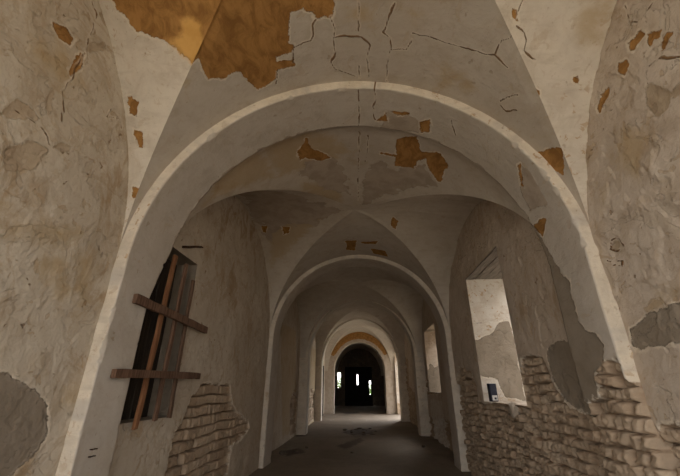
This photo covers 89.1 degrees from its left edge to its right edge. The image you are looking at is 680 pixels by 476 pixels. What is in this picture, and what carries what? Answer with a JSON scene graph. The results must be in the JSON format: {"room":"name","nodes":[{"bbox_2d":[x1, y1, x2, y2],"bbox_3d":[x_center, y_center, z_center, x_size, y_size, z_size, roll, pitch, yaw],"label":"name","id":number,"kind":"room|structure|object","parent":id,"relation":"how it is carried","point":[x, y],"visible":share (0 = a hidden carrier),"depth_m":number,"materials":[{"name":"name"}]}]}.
{"room":"abandoned vaulted corridor","nodes":[
{"label":"abandoned vaulted corridor","id":0,"kind":"room"},
{"bbox_2d":[0,0,324,475],"bbox_3d":[-1.473,5.627,15.592,0.776,5.100,38.015,-1,-24,4],"label":"wall","id":1,"kind":"structure","parent":0,"point":[64,160],"depth_m":2.81,"materials":[{"name":"paint"}]},
{"bbox_2d":[121,259,176,419],"bbox_3d":[-2.254,0.972,3.781,0.035,1.962,1.157,-1,-24,4],"label":"window","id":2,"kind":"structure","parent":1,"relation":"in","point":[147,333],"depth_m":3.98,"materials":[{"name":"black glass"}]},
{"bbox_2d":[110,255,207,429],"bbox_3d":[-1.866,1.084,3.813,0.089,1.766,1.735,-1,-23,2],"label":"window grille","id":3,"kind":"object","parent":1,"relation":"attached to","point":[162,309],"visible":1,"depth_m":3.73,"materials":[{"name":"brown wood"}]},
{"bbox_2d":[182,246,202,248],"bbox_3d":[-1.833,0.111,4.263,0.295,0.042,0.047,-1,-24,4],"label":"spike","id":4,"kind":"object","parent":1,"relation":"attached to","point":[187,247],"visible":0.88,"depth_m":4.25,"materials":[{"name":"black metal"}]},
{"bbox_2d":[322,366,323,415],"bbox_3d":[-1.061,9.028,20.470,0.044,2.780,1.453,-1,-24,4],"label":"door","id":5,"kind":"structure","parent":1,"relation":"in","point":[323,366],"depth_m":20.84,"materials":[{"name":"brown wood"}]},
{"bbox_2d":[185,126,528,335],"bbox_3d":[0.257,0.359,6.136,4.260,2.150,4.848,-1,-24,4],"label":"ceiling","id":6,"kind":"structure","parent":0,"point":[312,198],"depth_m":5.87,"materials":[{"name":"paint"}]},
{"bbox_2d":[98,0,616,243],"bbox_3d":[-0.105,-1.940,1.277,4.260,2.495,4.848,-1,-24,4],"label":"ceiling","id":7,"kind":"structure","parent":0,"point":[184,67],"depth_m":3.09,"materials":[{"name":"paint"}]},
{"bbox_2d":[335,344,383,375],"bbox_3d":[1.686,10.913,30.869,4.797,2.503,5.025,-1,-24,4],"label":"ceiling","id":8,"kind":"structure","parent":0,"point":[354,346],"depth_m":32.56,"materials":[{"name":"paint"}]},
{"bbox_2d":[296,266,423,357],"bbox_3d":[0.619,2.454,11.084,4.701,2.252,4.848,-1,-24,4],"label":"ceiling","id":9,"kind":"structure","parent":0,"point":[334,288],"depth_m":12.40,"materials":[{"name":"paint"}]},
{"bbox_2d":[335,348,384,405],"bbox_3d":[2.096,13.050,32.799,6.500,5.200,0.540,-1,-24,4],"label":"wall","id":10,"kind":"structure","parent":0,"point":[358,357],"depth_m":32.68,"materials":[{"name":"paint"}]},
{"bbox_2d":[345,367,372,405],"bbox_3d":[1.749,13.942,32.486,2.674,3.477,0.093,-1,-24,4],"label":"door","id":11,"kind":"structure","parent":10,"relation":"in","point":[355,395],"depth_m":32.43,"materials":[{"name":"black wood"}]},
{"bbox_2d":[325,321,394,370],"bbox_3d":[1.176,6.625,21.000,4.797,2.503,5.025,-1,-24,4],"label":"ceiling","id":12,"kind":"structure","parent":0,"point":[356,326],"depth_m":22.63,"materials":[{"name":"paint"}]},
{"bbox_2d":[315,304,405,365],"bbox_3d":[0.921,4.512,16.052,4.797,2.435,5.025,-1,-24,4],"label":"ceiling","id":13,"kind":"structure","parent":0,"point":[381,317],"depth_m":17.69,"materials":[{"name":"paint"}]},
{"bbox_2d":[249,406,472,475],"bbox_3d":[0.841,7.890,14.386,6.724,0.055,38.257,-1,-24,4],"label":"floor","id":14,"kind":"structure","parent":0,"point":[396,449],"depth_m":9.13,"materials":[{"name":"grey concrete"}]},
{"bbox_2d":[335,343,385,408],"bbox_3d":[1.555,10.827,27.974,5.008,5.433,0.597,-1,-24,4],"label":"arch","id":15,"kind":"object","parent":14,"relation":"on","point":[357,343],"visible":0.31,"depth_m":27.99,"materials":[{"name":"paint"}]},
{"bbox_2d":[324,332,397,413],"bbox_3d":[1.303,8.743,23.013,5.264,5.302,0.597,-1,-24,4],"label":"arch","id":16,"kind":"object","parent":14,"relation":"on","point":[356,337],"visible":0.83,"depth_m":22.69,"materials":[{"name":"paint"}]},
{"bbox_2d":[313,318,410,421],"bbox_3d":[1.043,6.542,18.103,4.994,5.427,0.597,-1,-24,4],"label":"arch","id":17,"kind":"object","parent":14,"relation":"on","point":[403,392],"visible":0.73,"depth_m":17.48,"materials":[{"name":"paint"}]},
{"bbox_2d":[296,300,431,435],"bbox_3d":[0.793,4.494,13.127,5.002,5.218,0.597,-1,-24,4],"label":"arch","id":18,"kind":"object","parent":14,"relation":"on","point":[424,427],"visible":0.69,"depth_m":12.55,"materials":[{"name":"paint"}]},
{"bbox_2d":[258,255,470,471],"bbox_3d":[0.435,2.457,8.153,5.025,4.990,0.597,-1,-24,4],"label":"arch","id":19,"kind":"object","parent":14,"relation":"on","point":[453,389],"visible":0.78,"depth_m":8.00,"materials":[{"name":"paint"}]},
{"bbox_2d":[55,81,679,475],"bbox_3d":[0.122,0.465,3.157,4.433,4.662,0.597,-1,-24,4],"label":"arch","id":20,"kind":"object","parent":14,"relation":"on","point":[608,378],"visible":0.98,"depth_m":3.21,"materials":[{"name":"paint"}]},
{"bbox_2d":[384,0,679,475],"bbox_3d":[3.404,5.500,15.289,1.184,5.100,38.015,-1,-24,4],"label":"wall","id":21,"kind":"structure","parent":0,"point":[508,332],"depth_m":3.06,"materials":[{"name":"paint"}]},
{"bbox_2d":[466,246,501,279],"bbox_3d":[2.790,0.437,5.731,0.950,0.026,1.658,-1,-24,4],"label":"window","id":22,"kind":"structure","parent":21,"relation":"in","point":[489,268],"depth_m":5.95,"materials":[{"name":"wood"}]},
{"bbox_2d":[487,384,498,401],"bbox_3d":[2.469,2.498,5.581,0.115,0.264,0.092,2,-24,-4],"label":"box","id":23,"kind":"object","parent":21,"relation":"on","point":[492,390],"visible":1,"depth_m":5.55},
{"bbox_2d":[508,402,520,418],"bbox_3d":[2.305,2.283,4.575,0.131,0.191,0.210,-1,-23,2],"label":"chunk","id":24,"kind":"object","parent":21,"relation":"attached to","point":[514,410],"visible":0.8,"depth_m":4.51,"materials":[{"name":"beige stone"}]}
]}

